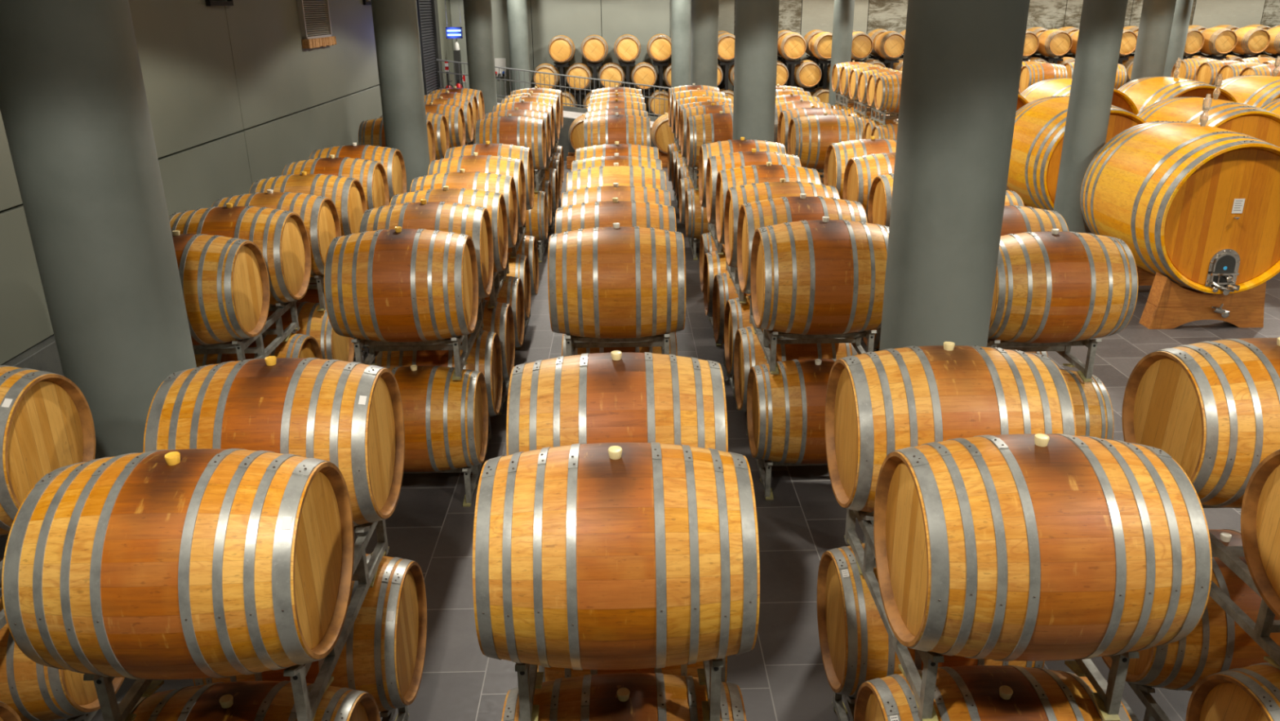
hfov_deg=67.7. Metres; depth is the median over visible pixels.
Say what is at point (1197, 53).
stand
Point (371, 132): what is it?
wine barrel
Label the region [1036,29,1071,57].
wine barrel
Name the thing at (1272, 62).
wine barrel
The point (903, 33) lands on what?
wine barrel
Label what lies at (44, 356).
baseboard
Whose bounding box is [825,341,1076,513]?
wine barrel
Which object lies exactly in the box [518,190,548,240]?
wine barrel
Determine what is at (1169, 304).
cradle
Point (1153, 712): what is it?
rack
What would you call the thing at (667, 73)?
wine barrel
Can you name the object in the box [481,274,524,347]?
wine barrel
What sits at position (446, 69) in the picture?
fire sign
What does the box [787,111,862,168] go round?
wine barrel
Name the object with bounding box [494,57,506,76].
panel
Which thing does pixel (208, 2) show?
junction box
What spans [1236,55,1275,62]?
wine barrel
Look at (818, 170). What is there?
rack
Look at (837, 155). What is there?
wine barrel
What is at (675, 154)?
wine barrel
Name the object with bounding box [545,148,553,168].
rack
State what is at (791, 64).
stand
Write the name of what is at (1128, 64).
wine barrel
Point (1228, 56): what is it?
wine barrel
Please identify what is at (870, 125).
wine barrel
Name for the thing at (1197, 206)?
wine vat
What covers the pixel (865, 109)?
rack
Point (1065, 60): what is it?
wine barrel
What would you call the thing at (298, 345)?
wine barrel
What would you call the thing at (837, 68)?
wine barrel
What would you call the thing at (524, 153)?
wine barrel
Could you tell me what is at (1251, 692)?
wine barrel
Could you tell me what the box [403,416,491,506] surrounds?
rack
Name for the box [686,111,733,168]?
wine barrel
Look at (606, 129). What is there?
wine barrel
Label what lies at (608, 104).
wine barrel
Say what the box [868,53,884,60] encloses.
stand
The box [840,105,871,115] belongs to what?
wine barrel
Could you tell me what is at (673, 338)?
rack
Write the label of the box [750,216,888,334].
wine barrel
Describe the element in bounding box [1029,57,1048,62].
wine barrel
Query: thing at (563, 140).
ramp
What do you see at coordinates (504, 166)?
wine barrel
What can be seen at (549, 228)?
rack
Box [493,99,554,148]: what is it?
wine barrel
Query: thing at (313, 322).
wine barrel
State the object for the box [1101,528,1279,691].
wine barrel
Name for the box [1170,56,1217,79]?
wine barrel
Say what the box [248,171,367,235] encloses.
wine barrel
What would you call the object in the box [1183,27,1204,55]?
wine barrel
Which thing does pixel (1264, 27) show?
wine barrel
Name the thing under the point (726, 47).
wine barrel
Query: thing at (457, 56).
lamp post
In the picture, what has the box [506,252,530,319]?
wine barrel
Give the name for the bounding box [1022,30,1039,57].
wine barrel
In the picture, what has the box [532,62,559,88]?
wine barrel
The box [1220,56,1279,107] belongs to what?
wine vat
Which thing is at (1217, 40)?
wine barrel
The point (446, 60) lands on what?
sign post
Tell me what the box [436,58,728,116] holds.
railing
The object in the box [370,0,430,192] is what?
pillar
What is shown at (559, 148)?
wine barrel
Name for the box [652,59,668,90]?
stand
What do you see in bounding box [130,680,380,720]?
wine barrel
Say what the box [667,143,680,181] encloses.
wine barrel
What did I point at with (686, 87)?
wine barrel
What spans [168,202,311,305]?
wine barrel
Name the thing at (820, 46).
wine barrel
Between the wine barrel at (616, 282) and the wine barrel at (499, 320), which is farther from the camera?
the wine barrel at (499, 320)
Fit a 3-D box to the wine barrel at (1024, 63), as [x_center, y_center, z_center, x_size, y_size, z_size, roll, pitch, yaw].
[9.240,-6.769,22.754,0.880,0.774,0.746,-1,21,-1]
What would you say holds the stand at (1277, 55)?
on the floor
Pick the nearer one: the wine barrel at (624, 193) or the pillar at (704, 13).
the wine barrel at (624, 193)
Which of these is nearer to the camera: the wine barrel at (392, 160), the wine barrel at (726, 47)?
the wine barrel at (392, 160)
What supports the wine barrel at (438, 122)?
on the rack
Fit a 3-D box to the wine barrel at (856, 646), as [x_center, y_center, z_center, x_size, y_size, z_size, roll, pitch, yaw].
[1.335,1.202,4.483,0.880,0.774,0.746,-1,21,-1]
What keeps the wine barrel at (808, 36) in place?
on the stand at (811, 58)
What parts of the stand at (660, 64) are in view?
post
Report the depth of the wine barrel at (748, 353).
7.24 m
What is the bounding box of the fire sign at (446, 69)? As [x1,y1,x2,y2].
[444,61,448,71]
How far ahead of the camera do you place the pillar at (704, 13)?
17.40 m
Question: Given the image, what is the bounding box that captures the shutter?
[418,0,438,94]
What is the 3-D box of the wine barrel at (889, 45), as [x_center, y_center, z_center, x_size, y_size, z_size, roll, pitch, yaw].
[6.567,-8.276,25.029,0.704,0.704,0.920,-1,21,-1]
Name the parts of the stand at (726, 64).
post, post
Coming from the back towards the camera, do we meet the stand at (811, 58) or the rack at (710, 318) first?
the stand at (811, 58)
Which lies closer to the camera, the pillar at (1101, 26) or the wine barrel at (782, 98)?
the pillar at (1101, 26)
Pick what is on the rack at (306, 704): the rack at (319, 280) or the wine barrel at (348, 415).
the wine barrel at (348, 415)
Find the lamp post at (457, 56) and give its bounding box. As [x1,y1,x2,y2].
[453,49,462,85]
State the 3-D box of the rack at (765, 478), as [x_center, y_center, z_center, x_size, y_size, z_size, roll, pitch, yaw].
[1.235,0.648,7.328,0.695,0.313,1.218,-1,21,-1]
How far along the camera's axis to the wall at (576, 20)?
25.46 m
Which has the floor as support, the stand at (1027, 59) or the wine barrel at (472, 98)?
the stand at (1027, 59)
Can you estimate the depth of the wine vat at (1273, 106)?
13.64 m
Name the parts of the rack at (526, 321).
rail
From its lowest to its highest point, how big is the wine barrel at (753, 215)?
0.797 m
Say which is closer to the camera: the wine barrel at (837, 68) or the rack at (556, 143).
the rack at (556, 143)
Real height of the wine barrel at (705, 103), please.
0.743 m
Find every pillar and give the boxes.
[0,0,196,459]
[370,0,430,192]
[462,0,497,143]
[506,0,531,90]
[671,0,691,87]
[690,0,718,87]
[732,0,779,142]
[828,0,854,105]
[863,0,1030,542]
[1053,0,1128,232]
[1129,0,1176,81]
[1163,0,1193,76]
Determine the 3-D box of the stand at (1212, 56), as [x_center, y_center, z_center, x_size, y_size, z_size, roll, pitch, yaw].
[15.199,-7.227,25.600,0.409,1.940,0.600,-1,21,-1]
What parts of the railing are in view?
rail, rail, rail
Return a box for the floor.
[0,160,1279,720]
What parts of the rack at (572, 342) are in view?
rail, post, post, rail, post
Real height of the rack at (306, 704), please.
0.313 m
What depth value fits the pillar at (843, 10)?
23.88 m
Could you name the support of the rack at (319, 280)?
on the wine barrel at (313, 322)
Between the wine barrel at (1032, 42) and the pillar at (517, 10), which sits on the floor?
the pillar at (517, 10)
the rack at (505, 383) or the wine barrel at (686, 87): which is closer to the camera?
the rack at (505, 383)
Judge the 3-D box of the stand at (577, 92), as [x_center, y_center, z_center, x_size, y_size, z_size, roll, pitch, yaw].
[-1.603,-6.618,25.481,0.409,1.240,0.600,-1,21,-1]
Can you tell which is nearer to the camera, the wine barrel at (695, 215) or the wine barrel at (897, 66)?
the wine barrel at (695, 215)
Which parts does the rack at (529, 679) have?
rail, post, rail, rail, post, rail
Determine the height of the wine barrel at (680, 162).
0.774 m
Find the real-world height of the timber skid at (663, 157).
0.280 m
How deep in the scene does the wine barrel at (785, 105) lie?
14.35 m
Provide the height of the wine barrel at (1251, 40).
0.703 m
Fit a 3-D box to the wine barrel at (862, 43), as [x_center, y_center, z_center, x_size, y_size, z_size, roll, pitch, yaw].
[5.705,-8.262,25.017,0.704,0.704,0.920,-1,21,-1]
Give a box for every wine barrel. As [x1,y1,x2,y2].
[0,364,95,535]
[0,558,124,720]
[0,701,21,720]
[1,448,354,679]
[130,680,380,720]
[143,355,404,526]
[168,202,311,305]
[172,230,270,345]
[192,553,426,711]
[194,333,322,367]
[211,189,341,276]
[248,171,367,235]
[266,301,354,362]
[281,154,389,209]
[295,282,368,351]
[309,142,406,203]
[324,226,478,342]
[358,117,435,162]
[358,199,493,298]
[374,329,502,416]
[379,111,448,159]
[387,364,488,471]
[389,186,507,272]
[409,168,517,247]
[424,90,479,136]
[424,96,473,142]
[425,102,465,147]
[427,152,526,226]
[429,86,484,119]
[444,141,533,210]
[472,441,759,670]
[475,113,546,170]
[476,299,515,380]
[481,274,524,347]
[484,106,551,159]
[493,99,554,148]
[501,93,559,141]
[501,672,746,720]
[505,90,559,133]
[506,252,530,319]
[506,350,728,455]
[507,234,538,296]
[511,86,563,128]
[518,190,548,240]
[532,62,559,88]
[533,167,558,212]
[533,179,551,226]
[537,656,727,682]
[547,35,574,62]
[547,222,685,338]
[548,159,560,199]
[552,152,562,191]
[554,145,564,182]
[555,197,676,233]
[560,182,671,207]
[561,90,577,106]
[565,62,592,90]
[566,162,666,191]
[568,113,585,151]
[571,152,662,170]
[575,141,658,159]
[581,34,608,62]
[582,90,591,108]
[583,112,650,147]
[585,106,648,117]
[587,98,645,111]
[589,93,644,103]
[590,89,642,97]
[591,84,641,94]
[598,62,624,87]
[613,34,640,62]
[631,62,657,89]
[647,33,671,62]
[647,88,668,116]
[650,112,675,154]
[663,62,671,87]
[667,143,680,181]
[668,83,719,127]
[671,88,725,133]
[671,151,681,190]
[675,94,732,139]
[675,156,685,198]
[678,99,733,146]
[678,165,698,197]
[679,175,698,224]
[680,102,733,157]
[684,187,710,239]
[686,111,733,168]
[698,137,786,207]
[699,232,724,292]
[703,248,728,316]
[706,148,801,224]
[712,272,750,344]
[715,161,821,244]
[717,32,734,61]
[717,64,723,86]
[718,30,728,35]
[719,88,733,103]
[724,177,839,267]
[724,295,752,375]
[728,64,733,85]
[733,325,857,411]
[737,193,867,293]
[746,358,837,464]
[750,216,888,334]
[773,98,831,142]
[775,87,811,96]
[775,93,820,103]
[776,60,788,85]
[776,84,803,90]
[777,30,791,57]
[777,31,806,60]
[777,105,846,153]
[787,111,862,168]
[794,59,821,88]
[803,29,823,56]
[809,31,832,60]
[809,87,829,102]
[817,542,1044,697]
[823,136,896,199]
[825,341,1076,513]
[826,63,831,83]
[831,60,871,93]
[831,102,867,110]
[839,62,881,96]
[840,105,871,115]
[842,152,895,220]
[848,65,892,100]
[848,111,889,117]
[851,31,872,59]
[853,665,1131,720]
[857,67,902,103]
[858,113,889,138]
[862,327,880,349]
[863,119,897,138]
[864,58,885,67]
[866,70,902,106]
[867,28,887,56]
[867,173,893,226]
[871,121,897,139]
[873,433,1212,661]
[874,31,904,59]
[874,72,902,112]
[893,58,902,71]
[899,29,905,53]
[987,228,1137,342]
[989,338,1048,356]
[1000,204,1068,235]
[1004,190,1024,206]
[1018,59,1043,93]
[1018,62,1067,93]
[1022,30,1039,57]
[1026,26,1048,53]
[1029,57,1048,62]
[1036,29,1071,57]
[1050,57,1075,64]
[1057,26,1079,53]
[1059,368,1114,439]
[1062,61,1074,78]
[1069,30,1079,54]
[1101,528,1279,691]
[1114,63,1126,89]
[1119,28,1137,56]
[1121,337,1279,508]
[1122,56,1133,82]
[1123,26,1138,52]
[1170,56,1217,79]
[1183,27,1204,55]
[1185,662,1279,720]
[1187,55,1207,57]
[1188,25,1207,31]
[1195,58,1242,85]
[1199,26,1237,55]
[1211,24,1239,31]
[1215,54,1242,60]
[1216,60,1266,79]
[1231,26,1270,54]
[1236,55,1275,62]
[1239,62,1279,76]
[1240,448,1279,618]
[1241,24,1270,30]
[1251,54,1275,58]
[1262,59,1275,64]
[1263,26,1279,54]
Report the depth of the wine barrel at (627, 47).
24.54 m
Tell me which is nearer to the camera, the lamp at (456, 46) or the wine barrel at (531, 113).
the wine barrel at (531, 113)
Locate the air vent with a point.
(314, 18)
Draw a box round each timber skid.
[566,151,575,168]
[658,150,667,167]
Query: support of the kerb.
on the ramp
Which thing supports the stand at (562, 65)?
on the wine barrel at (567, 94)
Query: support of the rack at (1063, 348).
on the wine barrel at (1091, 402)
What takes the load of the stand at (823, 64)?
on the wine barrel at (822, 93)
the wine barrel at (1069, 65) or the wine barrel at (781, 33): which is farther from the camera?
the wine barrel at (781, 33)
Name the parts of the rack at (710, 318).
rail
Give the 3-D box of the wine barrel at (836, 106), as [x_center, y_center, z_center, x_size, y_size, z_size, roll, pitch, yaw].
[5.181,-6.003,23.598,0.880,0.774,0.746,-1,21,-1]
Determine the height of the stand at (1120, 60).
1.940 m
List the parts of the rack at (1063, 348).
post, rail, post, rail, post, rail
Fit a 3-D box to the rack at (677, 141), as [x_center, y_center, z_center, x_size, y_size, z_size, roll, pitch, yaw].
[0.978,-3.920,16.762,0.695,0.313,1.278,-1,21,-1]
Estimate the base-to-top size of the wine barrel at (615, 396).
0.774 m
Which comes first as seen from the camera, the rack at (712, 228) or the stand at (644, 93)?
the rack at (712, 228)
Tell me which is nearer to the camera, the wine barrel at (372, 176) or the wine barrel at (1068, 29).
the wine barrel at (372, 176)
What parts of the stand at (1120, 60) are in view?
post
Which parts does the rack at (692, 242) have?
rail, post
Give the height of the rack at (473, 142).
0.313 m
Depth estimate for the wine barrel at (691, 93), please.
15.93 m
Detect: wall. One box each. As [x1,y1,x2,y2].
[0,0,455,364]
[448,0,671,116]
[717,0,1279,112]
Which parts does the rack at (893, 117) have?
rail, rail, post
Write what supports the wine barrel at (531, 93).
on the rack at (556, 143)
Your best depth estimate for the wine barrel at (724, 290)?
8.82 m
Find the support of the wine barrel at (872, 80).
on the rack at (893, 117)
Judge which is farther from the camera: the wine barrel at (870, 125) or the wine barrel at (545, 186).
the wine barrel at (870, 125)
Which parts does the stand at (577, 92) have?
cross arm, post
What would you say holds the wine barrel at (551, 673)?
on the rack
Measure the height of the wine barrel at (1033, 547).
0.786 m
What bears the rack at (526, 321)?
on the floor
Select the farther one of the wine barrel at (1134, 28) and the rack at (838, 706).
the wine barrel at (1134, 28)
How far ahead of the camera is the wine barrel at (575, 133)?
20.44 m
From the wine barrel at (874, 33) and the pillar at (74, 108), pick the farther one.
the wine barrel at (874, 33)
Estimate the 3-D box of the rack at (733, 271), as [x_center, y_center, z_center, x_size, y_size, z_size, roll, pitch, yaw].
[1.173,-0.827,8.499,0.695,0.313,1.188,-1,21,-1]
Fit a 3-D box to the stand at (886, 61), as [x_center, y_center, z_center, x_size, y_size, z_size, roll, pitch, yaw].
[6.574,-7.643,25.266,0.409,0.743,0.600,-1,21,-1]
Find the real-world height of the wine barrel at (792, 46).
0.704 m
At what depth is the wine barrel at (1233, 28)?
25.78 m
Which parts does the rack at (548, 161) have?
post, rail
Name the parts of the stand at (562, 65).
cross arm, post, post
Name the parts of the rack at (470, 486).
post, rail, post, rail, post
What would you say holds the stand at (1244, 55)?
on the floor
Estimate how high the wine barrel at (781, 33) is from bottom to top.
0.704 m
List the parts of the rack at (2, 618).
rail, rail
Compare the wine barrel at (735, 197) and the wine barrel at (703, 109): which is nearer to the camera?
the wine barrel at (735, 197)
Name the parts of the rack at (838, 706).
post, rail, rail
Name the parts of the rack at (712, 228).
post, rail, post, post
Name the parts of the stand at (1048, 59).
cross arm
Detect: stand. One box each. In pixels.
[553,60,570,91]
[571,88,586,107]
[586,60,602,89]
[620,60,635,87]
[636,88,652,111]
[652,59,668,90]
[717,58,723,89]
[717,58,734,89]
[777,55,788,84]
[782,57,800,86]
[796,84,816,92]
[806,54,818,92]
[813,57,831,88]
[850,57,866,62]
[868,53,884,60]
[878,57,899,69]
[1022,56,1031,61]
[1027,53,1044,57]
[1039,54,1064,63]
[1058,53,1075,57]
[1118,54,1129,64]
[1182,53,1195,59]
[1183,51,1202,56]
[1199,53,1226,59]
[1231,52,1260,57]
[1262,52,1279,57]
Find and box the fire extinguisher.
[455,78,463,88]
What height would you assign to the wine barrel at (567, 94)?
0.704 m
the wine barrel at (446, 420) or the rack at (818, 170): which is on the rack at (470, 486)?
the wine barrel at (446, 420)
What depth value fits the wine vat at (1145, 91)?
16.16 m
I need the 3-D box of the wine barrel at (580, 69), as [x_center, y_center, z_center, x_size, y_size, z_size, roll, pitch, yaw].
[-1.612,-7.484,25.157,0.704,0.704,0.920,-1,21,-1]
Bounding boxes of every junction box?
[204,0,233,5]
[362,0,371,4]
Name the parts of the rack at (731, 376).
rail, post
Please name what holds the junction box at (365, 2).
attached to the wall at (234, 95)
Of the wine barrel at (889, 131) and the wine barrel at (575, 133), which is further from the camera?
the wine barrel at (575, 133)
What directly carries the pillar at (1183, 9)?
on the floor
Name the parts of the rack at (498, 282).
post, rail, post, rail, post, post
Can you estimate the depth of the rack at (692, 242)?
13.29 m
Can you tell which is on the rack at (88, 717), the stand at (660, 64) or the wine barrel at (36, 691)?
the wine barrel at (36, 691)
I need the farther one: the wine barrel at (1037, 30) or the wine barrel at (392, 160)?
the wine barrel at (1037, 30)
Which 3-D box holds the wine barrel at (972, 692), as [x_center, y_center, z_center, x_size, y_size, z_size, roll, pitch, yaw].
[1.322,1.533,3.602,0.880,0.774,0.746,-1,21,-1]
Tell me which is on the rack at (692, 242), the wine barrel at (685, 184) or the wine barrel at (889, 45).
the wine barrel at (685, 184)
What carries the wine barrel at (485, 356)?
on the rack at (470, 486)
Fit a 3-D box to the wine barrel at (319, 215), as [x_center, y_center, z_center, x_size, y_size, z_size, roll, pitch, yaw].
[-3.002,-1.040,7.879,0.880,0.743,0.716,-1,21,-1]
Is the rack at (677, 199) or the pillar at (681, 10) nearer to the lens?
the rack at (677, 199)
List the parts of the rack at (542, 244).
post, rail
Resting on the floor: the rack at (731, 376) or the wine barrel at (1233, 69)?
the rack at (731, 376)
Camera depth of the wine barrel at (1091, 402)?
6.25 m
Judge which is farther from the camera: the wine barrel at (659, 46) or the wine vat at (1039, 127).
the wine barrel at (659, 46)
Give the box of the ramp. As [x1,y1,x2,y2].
[467,102,655,160]
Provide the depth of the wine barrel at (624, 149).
10.04 m
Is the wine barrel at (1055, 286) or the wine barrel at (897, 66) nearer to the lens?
the wine barrel at (1055, 286)
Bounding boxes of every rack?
[0,533,8,629]
[66,709,98,720]
[83,519,389,720]
[192,300,300,360]
[307,274,325,311]
[351,298,483,380]
[353,350,368,361]
[379,706,408,720]
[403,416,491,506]
[467,136,475,145]
[487,253,509,308]
[497,361,515,414]
[510,221,526,257]
[515,311,530,349]
[515,658,723,720]
[533,168,545,192]
[537,238,547,262]
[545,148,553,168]
[547,211,555,231]
[553,140,558,153]
[561,331,677,356]
[564,333,669,355]
[674,133,680,151]
[674,190,679,208]
[682,156,688,167]
[688,166,698,190]
[688,237,700,259]
[707,222,723,254]
[708,315,721,346]
[724,347,738,409]
[725,262,746,303]
[746,415,827,500]
[749,293,876,373]
[801,165,823,177]
[831,691,856,720]
[835,91,874,108]
[844,508,1138,720]
[853,98,896,117]
[870,106,898,125]
[986,338,1101,382]
[1106,669,1170,720]
[1201,504,1279,669]
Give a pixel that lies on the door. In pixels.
(427, 10)
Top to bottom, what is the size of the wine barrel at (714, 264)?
0.774 m
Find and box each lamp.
[444,0,462,38]
[453,38,459,50]
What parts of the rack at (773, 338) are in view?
post, rail, rail, post, post, post, rail, rail, post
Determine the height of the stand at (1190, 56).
1.940 m
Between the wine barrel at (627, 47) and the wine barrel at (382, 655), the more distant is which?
the wine barrel at (627, 47)
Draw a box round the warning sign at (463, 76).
[462,73,466,82]
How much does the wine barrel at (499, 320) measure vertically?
0.774 m
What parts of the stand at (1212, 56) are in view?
cross arm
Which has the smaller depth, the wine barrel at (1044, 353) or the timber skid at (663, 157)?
the wine barrel at (1044, 353)
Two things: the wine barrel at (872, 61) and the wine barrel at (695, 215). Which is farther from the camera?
the wine barrel at (872, 61)
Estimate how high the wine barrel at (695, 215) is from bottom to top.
0.774 m
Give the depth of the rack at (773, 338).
6.58 m
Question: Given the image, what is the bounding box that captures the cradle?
[1136,265,1266,328]
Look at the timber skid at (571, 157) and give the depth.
20.72 m
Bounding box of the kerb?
[497,97,658,129]
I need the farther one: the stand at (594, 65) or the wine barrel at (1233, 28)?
the wine barrel at (1233, 28)
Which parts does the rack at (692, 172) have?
rail, post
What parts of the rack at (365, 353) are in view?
post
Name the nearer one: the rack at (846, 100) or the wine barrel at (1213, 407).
the wine barrel at (1213, 407)
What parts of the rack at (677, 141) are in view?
post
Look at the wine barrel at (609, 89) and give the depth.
16.77 m
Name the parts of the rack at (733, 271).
post, rail, post, post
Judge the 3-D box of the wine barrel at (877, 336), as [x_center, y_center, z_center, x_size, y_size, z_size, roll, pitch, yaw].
[2.570,-0.467,8.902,0.880,0.774,0.746,-1,21,-1]
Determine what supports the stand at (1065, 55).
on the floor
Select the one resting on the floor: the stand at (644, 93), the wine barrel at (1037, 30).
the stand at (644, 93)
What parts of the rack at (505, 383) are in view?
post, rail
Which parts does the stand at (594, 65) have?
post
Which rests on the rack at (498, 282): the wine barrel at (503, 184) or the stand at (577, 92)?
the wine barrel at (503, 184)
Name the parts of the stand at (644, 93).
post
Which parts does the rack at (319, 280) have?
rail, post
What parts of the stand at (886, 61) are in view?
post, cross arm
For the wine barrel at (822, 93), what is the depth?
25.06 m
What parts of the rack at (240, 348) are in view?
post, post, rail, rail, post, post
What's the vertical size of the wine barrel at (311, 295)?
0.774 m
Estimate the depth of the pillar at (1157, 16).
17.54 m
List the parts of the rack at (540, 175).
post, rail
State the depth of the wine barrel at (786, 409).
6.47 m
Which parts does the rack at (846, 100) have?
rail, post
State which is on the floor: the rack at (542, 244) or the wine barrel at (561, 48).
the rack at (542, 244)
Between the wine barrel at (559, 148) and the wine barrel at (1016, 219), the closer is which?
the wine barrel at (1016, 219)
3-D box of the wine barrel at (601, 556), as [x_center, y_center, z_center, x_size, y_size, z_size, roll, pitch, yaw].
[-0.077,0.644,3.240,0.880,0.782,0.754,-1,21,-1]
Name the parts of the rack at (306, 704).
rail, post, rail, post, rail, post, rail, post, post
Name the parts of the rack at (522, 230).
post, post, rail, post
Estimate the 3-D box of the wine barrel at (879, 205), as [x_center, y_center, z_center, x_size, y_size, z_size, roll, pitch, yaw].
[2.564,-1.361,8.568,0.880,0.743,0.716,-1,21,-1]
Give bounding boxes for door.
[416,0,444,95]
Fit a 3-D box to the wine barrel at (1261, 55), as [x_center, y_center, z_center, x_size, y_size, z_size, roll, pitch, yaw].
[16.485,-7.787,25.417,0.703,0.703,0.920,-1,21,-1]
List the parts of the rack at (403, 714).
rail, rail, post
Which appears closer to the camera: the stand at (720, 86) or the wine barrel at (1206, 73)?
the wine barrel at (1206, 73)
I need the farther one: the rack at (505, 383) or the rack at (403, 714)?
the rack at (505, 383)
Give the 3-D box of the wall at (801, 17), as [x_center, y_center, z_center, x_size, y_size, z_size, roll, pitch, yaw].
[12.385,-9.650,27.508,22.100,5.200,0.400,-1,21,-1]
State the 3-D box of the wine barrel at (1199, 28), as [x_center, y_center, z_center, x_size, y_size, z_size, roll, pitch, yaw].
[15.144,-8.827,26.154,0.704,0.704,0.920,-1,21,-1]
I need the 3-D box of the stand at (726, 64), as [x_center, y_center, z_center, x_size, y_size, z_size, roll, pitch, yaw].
[2.265,-7.571,25.204,0.409,0.743,0.600,-1,21,-1]
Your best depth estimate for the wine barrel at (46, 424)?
4.00 m
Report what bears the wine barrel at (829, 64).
on the stand
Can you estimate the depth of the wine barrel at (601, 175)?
8.41 m
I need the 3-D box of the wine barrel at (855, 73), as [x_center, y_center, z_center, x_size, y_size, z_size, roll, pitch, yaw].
[5.205,-6.228,21.432,0.880,0.774,0.746,-1,21,-1]
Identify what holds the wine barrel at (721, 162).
on the rack at (712, 228)
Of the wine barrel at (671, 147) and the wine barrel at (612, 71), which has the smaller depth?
the wine barrel at (671, 147)
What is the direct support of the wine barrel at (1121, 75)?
on the rack
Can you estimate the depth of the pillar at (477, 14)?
17.37 m
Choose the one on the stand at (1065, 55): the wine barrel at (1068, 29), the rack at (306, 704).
the wine barrel at (1068, 29)
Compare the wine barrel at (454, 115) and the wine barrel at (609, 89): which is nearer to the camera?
the wine barrel at (454, 115)
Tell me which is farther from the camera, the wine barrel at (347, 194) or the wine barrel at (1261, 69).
the wine barrel at (1261, 69)
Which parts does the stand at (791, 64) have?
post, post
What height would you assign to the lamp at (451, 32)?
2.525 m
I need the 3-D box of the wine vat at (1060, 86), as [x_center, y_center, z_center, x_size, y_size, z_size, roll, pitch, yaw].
[7.532,-4.199,16.605,1.670,2.005,1.932,-1,21,-1]
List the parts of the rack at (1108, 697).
post, post, rail, post, rail, post, rail, post, rail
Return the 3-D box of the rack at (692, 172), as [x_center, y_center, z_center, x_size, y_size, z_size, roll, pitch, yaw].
[1.067,-2.664,13.405,0.695,0.313,1.248,-1,21,-1]
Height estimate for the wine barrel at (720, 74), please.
0.704 m
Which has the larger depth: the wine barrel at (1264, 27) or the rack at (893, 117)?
the wine barrel at (1264, 27)
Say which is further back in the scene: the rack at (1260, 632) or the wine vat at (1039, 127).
the wine vat at (1039, 127)
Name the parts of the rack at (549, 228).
rail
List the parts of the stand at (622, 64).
post, cross arm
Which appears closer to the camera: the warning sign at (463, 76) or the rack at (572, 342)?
the rack at (572, 342)
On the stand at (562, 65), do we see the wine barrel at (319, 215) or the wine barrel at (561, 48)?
the wine barrel at (561, 48)
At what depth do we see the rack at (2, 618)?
3.87 m
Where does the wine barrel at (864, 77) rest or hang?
on the rack at (865, 109)
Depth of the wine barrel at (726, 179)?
8.46 m
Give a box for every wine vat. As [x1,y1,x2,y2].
[1006,95,1146,210]
[1016,93,1029,111]
[1020,77,1138,115]
[1080,93,1279,295]
[1117,57,1237,112]
[1137,73,1279,146]
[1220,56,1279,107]
[1258,97,1279,115]
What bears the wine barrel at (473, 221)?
on the rack at (454, 344)
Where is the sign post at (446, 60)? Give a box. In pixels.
[445,59,448,88]
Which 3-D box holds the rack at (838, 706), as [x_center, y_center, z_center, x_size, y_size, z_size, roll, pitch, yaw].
[1.332,1.815,4.210,0.695,0.313,1.318,-1,21,-1]
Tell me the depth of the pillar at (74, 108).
4.61 m
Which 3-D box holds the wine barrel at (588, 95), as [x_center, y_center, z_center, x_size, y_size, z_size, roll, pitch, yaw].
[-1.174,-6.835,25.409,0.704,0.704,0.920,-1,21,-1]
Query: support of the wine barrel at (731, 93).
on the stand
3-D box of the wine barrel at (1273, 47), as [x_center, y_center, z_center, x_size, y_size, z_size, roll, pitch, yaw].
[16.909,-8.449,25.178,0.703,0.703,0.920,-1,21,-1]
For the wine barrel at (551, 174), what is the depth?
14.69 m
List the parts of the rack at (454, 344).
rail, post, rail, post, post, post, rail, rail, post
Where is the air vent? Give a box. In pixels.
[297,0,336,48]
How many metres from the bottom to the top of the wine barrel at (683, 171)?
0.774 m
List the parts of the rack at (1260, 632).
rail, rail, post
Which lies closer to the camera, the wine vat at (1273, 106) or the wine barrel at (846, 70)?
the wine vat at (1273, 106)
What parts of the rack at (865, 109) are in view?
rail, rail, post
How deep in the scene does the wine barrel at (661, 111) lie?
25.04 m
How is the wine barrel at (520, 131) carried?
on the rack at (540, 175)
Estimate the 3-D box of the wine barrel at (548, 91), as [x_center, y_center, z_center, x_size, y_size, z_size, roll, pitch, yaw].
[-1.831,-4.479,16.975,0.880,0.775,0.747,-1,21,-1]
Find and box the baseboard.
[1,333,63,375]
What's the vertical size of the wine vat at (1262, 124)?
2.005 m
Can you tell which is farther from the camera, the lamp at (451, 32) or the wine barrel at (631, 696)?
the lamp at (451, 32)
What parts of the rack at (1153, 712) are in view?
rail, rail, post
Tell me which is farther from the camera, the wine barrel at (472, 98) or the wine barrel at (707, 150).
the wine barrel at (472, 98)
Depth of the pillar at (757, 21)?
11.05 m
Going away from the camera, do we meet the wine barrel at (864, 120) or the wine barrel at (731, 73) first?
the wine barrel at (864, 120)
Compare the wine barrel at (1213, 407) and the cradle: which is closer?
the wine barrel at (1213, 407)
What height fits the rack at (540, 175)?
0.313 m
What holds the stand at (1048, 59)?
on the floor
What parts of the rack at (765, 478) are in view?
rail, post, rail, post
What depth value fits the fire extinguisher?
23.52 m
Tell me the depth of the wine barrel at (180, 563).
2.92 m
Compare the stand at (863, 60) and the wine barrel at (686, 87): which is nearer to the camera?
the wine barrel at (686, 87)
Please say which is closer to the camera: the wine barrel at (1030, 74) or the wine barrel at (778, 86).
the wine barrel at (778, 86)
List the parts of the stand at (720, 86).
post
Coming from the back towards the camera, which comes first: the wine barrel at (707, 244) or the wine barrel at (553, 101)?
the wine barrel at (553, 101)
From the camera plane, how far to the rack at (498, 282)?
8.25 m
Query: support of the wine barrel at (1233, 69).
on the rack
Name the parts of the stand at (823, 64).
post, post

